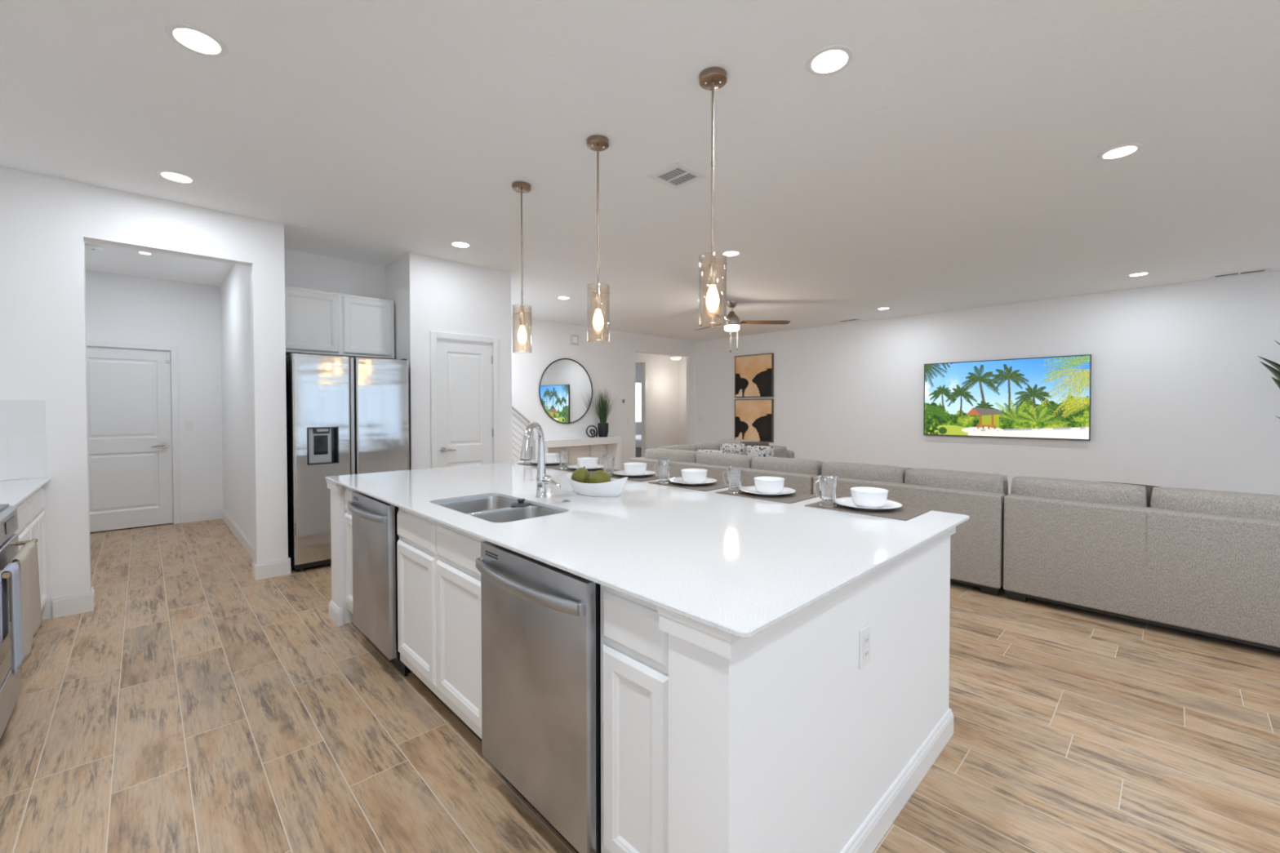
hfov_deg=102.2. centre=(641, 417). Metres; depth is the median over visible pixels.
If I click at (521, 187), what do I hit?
pendant light
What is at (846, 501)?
dinner plate
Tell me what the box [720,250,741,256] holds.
recessed light
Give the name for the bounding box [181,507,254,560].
baseboard
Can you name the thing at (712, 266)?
bulb
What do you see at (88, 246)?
smoke detector
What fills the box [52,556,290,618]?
baseboard
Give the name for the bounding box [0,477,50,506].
countertop
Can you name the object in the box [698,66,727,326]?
pendant light
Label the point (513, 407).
stair railing
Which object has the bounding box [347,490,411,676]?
dishwasher
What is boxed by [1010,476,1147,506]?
cushion
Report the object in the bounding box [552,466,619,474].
placemat
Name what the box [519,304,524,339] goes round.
bulb
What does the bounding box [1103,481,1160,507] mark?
throw pillow
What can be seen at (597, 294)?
bulb
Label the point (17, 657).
dish towel
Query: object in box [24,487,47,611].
base cabinet
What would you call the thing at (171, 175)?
recessed light
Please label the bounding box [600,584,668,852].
base cabinet
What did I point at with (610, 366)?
wall
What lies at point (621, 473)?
dinner plate
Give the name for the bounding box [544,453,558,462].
bowl
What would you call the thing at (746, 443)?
throw pillow
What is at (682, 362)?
wall
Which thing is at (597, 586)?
tub
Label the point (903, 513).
placemat
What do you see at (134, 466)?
door
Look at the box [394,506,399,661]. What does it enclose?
tub
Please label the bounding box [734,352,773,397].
framed picture
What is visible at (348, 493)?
base cabinet
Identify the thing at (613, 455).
glass mug
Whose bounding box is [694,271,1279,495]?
wall
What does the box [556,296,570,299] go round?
recessed light
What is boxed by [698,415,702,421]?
light switch
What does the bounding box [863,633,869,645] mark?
socket
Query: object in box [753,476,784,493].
bowl
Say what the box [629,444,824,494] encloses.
sofa section
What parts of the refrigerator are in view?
dispenser panel, freezer door, dispenser spout, fridge door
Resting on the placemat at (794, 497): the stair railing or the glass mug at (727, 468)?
the glass mug at (727, 468)
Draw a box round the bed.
[635,435,641,457]
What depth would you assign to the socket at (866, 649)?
1.54 m
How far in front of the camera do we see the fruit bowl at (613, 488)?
2.56 m
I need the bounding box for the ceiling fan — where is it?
[693,300,790,352]
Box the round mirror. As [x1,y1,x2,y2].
[538,358,592,423]
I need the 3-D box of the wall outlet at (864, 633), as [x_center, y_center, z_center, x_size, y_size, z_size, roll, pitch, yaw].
[0.670,0.684,1.542,0.072,0.116,0.009,-1,1,-44]
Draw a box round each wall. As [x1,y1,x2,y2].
[0,165,288,619]
[84,270,223,523]
[87,346,173,497]
[220,264,253,545]
[284,248,385,357]
[325,479,353,626]
[384,252,511,470]
[511,316,694,470]
[635,352,678,457]
[635,363,641,435]
[656,526,955,852]
[678,356,686,444]
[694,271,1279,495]
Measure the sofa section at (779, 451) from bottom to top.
0.900 m
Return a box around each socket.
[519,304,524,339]
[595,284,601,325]
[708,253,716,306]
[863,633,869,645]
[863,646,869,659]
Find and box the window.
[635,381,641,423]
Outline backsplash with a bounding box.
[0,400,46,480]
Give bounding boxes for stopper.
[511,497,531,506]
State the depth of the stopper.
2.43 m
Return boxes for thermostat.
[619,398,625,404]
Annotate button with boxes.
[561,499,570,502]
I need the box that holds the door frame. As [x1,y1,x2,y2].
[635,359,647,450]
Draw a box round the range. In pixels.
[0,503,38,738]
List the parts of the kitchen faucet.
spout, lever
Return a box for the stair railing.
[511,405,533,461]
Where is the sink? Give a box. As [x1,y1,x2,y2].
[435,496,564,522]
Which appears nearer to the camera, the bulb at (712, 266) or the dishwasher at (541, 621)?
the dishwasher at (541, 621)
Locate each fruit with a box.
[571,466,590,483]
[586,470,610,483]
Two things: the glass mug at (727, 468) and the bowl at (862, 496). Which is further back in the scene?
the glass mug at (727, 468)
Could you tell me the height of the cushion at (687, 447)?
0.425 m
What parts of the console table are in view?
leg, leg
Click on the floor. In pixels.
(200, 704)
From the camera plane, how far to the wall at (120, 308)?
6.12 m
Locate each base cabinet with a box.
[13,500,29,551]
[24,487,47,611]
[344,487,355,613]
[397,496,565,741]
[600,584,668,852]
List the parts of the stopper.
knob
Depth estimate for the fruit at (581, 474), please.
2.65 m
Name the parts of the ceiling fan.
blade, blade, lamp shade, blade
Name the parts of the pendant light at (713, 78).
rod, lamp shade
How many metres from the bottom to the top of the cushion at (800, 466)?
0.425 m
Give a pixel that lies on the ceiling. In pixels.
(953, 163)
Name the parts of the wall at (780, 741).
cap moulding, baseboard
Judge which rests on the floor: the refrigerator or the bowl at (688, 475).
the refrigerator
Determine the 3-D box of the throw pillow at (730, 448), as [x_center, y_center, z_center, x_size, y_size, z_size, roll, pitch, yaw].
[1.285,0.565,7.114,0.400,0.394,0.175,0,1,3]
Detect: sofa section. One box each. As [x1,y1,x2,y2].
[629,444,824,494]
[693,439,794,458]
[813,462,1008,595]
[1003,476,1279,651]
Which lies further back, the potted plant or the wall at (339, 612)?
the potted plant
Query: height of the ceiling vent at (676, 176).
0.008 m
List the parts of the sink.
bowl, bowl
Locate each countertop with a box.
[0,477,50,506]
[324,459,969,638]
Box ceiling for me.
[0,0,1279,364]
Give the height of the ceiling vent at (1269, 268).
0.008 m
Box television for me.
[923,354,1091,440]
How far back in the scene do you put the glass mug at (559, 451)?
3.73 m
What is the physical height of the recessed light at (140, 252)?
0.007 m
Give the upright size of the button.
0.009 m
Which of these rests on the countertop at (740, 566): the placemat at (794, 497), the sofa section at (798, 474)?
the placemat at (794, 497)
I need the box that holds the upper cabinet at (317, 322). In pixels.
[284,285,394,359]
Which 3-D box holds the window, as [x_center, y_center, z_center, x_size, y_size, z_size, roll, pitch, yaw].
[-0.066,-0.489,17.258,1.500,1.400,0.060,-1,1,-44]
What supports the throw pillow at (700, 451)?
on the sofa section at (798, 474)
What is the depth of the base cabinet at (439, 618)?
2.17 m
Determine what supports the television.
attached to the wall at (1183, 396)
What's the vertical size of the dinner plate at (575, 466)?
0.022 m
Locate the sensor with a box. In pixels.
[165,355,169,362]
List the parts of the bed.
mattress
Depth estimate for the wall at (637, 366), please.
17.15 m
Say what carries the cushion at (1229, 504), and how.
on the sofa section at (1206, 562)
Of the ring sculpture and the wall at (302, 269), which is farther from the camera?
the ring sculpture
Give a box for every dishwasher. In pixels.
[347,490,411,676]
[475,541,600,852]
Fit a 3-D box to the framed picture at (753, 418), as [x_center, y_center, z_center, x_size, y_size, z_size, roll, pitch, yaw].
[2.272,0.064,10.455,0.045,0.854,0.895,-1,1,-44]
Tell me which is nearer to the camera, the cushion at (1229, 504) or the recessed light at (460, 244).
the cushion at (1229, 504)
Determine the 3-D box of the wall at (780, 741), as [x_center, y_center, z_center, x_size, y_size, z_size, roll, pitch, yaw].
[0.670,0.876,1.671,1.560,0.892,0.212,-1,1,-44]
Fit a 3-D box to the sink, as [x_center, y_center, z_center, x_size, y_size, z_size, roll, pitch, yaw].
[-0.660,0.518,2.354,0.362,0.196,0.686,-1,1,-44]
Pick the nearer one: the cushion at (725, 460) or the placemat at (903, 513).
the placemat at (903, 513)
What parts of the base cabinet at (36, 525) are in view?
door, drawer, door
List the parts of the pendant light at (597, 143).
rod, lamp shade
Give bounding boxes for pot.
[597,422,608,436]
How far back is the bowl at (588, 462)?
3.67 m
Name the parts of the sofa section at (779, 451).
arm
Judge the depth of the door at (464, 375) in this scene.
5.34 m
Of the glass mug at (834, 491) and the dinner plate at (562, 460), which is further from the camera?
the dinner plate at (562, 460)
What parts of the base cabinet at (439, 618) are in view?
drawer, door, drawer, door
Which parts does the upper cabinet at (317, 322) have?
door, door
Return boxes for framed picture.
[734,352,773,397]
[734,399,773,442]
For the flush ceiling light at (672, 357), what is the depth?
11.93 m
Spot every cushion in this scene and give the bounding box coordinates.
[644,448,700,462]
[658,444,697,451]
[693,442,722,450]
[695,452,757,468]
[715,439,758,444]
[751,456,824,475]
[768,444,786,457]
[821,462,908,483]
[904,468,1008,495]
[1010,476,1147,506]
[1150,487,1279,520]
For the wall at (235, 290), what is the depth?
5.29 m
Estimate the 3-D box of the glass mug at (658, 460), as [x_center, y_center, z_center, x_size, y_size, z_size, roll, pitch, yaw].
[0.131,0.320,3.032,0.083,0.135,0.093,-1,1,-44]
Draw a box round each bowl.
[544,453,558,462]
[566,472,627,497]
[577,457,598,468]
[623,462,647,475]
[680,468,707,483]
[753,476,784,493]
[849,486,888,507]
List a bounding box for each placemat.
[519,462,573,468]
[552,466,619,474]
[608,472,673,481]
[648,480,737,491]
[715,487,819,503]
[804,497,930,520]
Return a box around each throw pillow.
[697,449,725,453]
[720,443,746,454]
[740,441,768,448]
[745,445,773,457]
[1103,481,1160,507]
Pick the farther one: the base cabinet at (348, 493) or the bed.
the bed
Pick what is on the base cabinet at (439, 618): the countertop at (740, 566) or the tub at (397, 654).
the countertop at (740, 566)
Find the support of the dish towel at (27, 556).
hanging from the range
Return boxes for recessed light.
[137,251,152,254]
[155,169,196,183]
[164,22,228,57]
[448,240,471,248]
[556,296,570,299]
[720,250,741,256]
[805,44,853,75]
[876,306,890,310]
[1097,143,1142,160]
[1126,271,1151,276]
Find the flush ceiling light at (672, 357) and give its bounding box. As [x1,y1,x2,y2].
[670,355,681,360]
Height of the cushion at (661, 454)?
0.425 m
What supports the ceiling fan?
hanging from the ceiling
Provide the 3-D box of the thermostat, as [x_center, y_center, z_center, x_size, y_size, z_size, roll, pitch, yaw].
[-0.368,-0.303,10.054,0.130,0.130,0.024,-1,1,-44]
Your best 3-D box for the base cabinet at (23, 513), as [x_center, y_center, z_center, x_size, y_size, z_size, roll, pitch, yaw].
[-3.341,0.867,2.396,0.600,0.892,0.658,-1,1,-44]
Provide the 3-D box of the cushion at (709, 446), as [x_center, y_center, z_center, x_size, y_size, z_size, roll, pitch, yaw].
[0.923,0.575,7.160,0.500,0.425,0.235,-1,1,-44]
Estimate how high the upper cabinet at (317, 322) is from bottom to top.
0.579 m
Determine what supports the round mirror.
attached to the wall at (610, 366)
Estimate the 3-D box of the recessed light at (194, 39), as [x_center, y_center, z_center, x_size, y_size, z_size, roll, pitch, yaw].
[-1.797,-1.520,2.092,0.196,0.007,0.196,-1,1,-44]
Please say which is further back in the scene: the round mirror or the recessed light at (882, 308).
the round mirror
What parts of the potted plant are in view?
blade, blade, blade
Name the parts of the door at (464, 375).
handle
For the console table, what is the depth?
9.22 m
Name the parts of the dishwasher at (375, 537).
handle, door, kick plate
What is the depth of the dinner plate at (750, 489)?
2.65 m
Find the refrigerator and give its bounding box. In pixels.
[285,351,408,571]
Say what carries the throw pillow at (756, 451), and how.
on the sofa section at (779, 451)
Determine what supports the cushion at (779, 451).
on the sofa section at (779, 451)
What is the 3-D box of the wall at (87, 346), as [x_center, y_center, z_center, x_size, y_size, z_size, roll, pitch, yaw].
[-5.790,-0.166,6.000,1.675,2.840,0.120,-1,1,-44]
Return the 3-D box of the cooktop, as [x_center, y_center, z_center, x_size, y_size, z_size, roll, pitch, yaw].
[-2.839,0.415,1.866,0.620,0.023,0.766,-1,1,-44]
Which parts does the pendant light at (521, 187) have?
rod, lamp shade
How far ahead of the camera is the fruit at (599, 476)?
2.58 m
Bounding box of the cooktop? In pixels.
[0,503,8,512]
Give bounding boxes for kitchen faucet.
[520,422,560,497]
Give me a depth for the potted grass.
9.46 m
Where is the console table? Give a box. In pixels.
[533,435,621,470]
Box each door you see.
[86,340,180,532]
[430,330,499,467]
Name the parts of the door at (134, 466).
handle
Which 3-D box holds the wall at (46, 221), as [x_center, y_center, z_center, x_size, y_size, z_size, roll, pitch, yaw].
[-3.661,-0.126,3.539,2.035,2.840,0.120,-1,1,-44]
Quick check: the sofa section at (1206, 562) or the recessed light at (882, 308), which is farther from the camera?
the recessed light at (882, 308)
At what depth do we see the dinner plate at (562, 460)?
4.02 m
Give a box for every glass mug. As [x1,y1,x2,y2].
[520,446,533,464]
[555,449,569,469]
[600,454,614,475]
[653,459,671,484]
[722,466,742,494]
[813,475,838,507]
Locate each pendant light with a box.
[511,181,532,353]
[586,134,609,342]
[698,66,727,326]
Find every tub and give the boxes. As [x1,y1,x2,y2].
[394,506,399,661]
[595,582,600,852]
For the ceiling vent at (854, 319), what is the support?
in the ceiling
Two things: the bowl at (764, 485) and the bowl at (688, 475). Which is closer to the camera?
the bowl at (764, 485)
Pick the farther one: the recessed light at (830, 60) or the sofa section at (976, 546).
the sofa section at (976, 546)
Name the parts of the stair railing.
handrail, post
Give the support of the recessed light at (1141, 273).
in the ceiling
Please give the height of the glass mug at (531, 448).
0.135 m
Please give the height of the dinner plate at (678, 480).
0.022 m
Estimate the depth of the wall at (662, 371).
12.40 m
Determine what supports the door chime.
attached to the wall at (610, 366)
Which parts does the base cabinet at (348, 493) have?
drawer, door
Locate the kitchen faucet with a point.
(542, 479)
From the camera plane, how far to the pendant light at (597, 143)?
2.88 m
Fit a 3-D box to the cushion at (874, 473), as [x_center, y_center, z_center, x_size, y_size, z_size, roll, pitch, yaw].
[1.968,0.632,4.574,0.235,0.425,0.714,-1,1,-44]
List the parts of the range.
control panel, oven door, storage drawer, handle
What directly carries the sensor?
attached to the door at (134, 466)
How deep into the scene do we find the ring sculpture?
9.30 m
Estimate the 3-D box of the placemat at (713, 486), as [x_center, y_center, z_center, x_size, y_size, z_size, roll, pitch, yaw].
[0.297,0.390,3.008,0.298,0.003,0.432,-1,1,-44]
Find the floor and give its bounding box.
[0,518,1279,852]
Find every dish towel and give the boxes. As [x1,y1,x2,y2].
[0,562,23,675]
[8,542,42,661]
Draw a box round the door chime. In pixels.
[570,334,578,345]
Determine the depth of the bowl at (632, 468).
3.31 m
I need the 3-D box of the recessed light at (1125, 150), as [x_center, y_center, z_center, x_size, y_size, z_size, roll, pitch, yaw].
[2.784,-1.539,3.007,0.196,0.007,0.196,-1,1,-44]
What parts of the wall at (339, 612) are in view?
cap moulding, baseboard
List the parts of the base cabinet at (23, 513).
drawer, door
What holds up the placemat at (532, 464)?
on the countertop at (740, 566)
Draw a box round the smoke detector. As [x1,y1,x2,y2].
[84,243,103,250]
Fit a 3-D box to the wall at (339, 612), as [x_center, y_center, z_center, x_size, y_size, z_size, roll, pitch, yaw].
[-1.399,0.842,3.811,1.560,0.892,0.235,-1,1,-44]
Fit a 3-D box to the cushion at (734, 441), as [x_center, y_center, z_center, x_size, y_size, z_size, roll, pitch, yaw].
[1.375,0.545,7.423,0.620,0.440,0.240,0,1,-6]
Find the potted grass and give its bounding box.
[588,388,617,436]
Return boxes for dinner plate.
[530,459,565,465]
[567,464,604,470]
[613,470,655,477]
[669,476,716,485]
[740,485,795,496]
[833,497,902,511]
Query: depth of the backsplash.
3.24 m
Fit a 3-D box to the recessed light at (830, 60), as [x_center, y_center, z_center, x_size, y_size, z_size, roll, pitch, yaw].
[0.808,-1.524,2.217,0.196,0.007,0.196,-1,1,-44]
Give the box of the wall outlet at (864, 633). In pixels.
[859,623,871,669]
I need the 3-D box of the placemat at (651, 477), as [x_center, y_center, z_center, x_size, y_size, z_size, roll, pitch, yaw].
[-0.050,0.384,3.368,0.298,0.003,0.432,-1,1,-44]
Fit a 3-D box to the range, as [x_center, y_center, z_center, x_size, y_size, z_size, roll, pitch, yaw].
[-2.807,0.862,1.905,0.709,0.918,0.766,-1,1,-44]
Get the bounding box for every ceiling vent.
[648,162,706,189]
[835,318,861,322]
[1209,267,1271,278]
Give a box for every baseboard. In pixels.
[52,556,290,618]
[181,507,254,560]
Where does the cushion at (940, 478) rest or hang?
on the sofa section at (976, 546)
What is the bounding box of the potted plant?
[1257,340,1279,418]
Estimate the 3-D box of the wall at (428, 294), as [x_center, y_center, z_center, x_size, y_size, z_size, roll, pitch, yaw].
[-2.105,-0.162,5.626,1.085,2.840,0.820,-1,1,-44]
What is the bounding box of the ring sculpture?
[586,425,598,437]

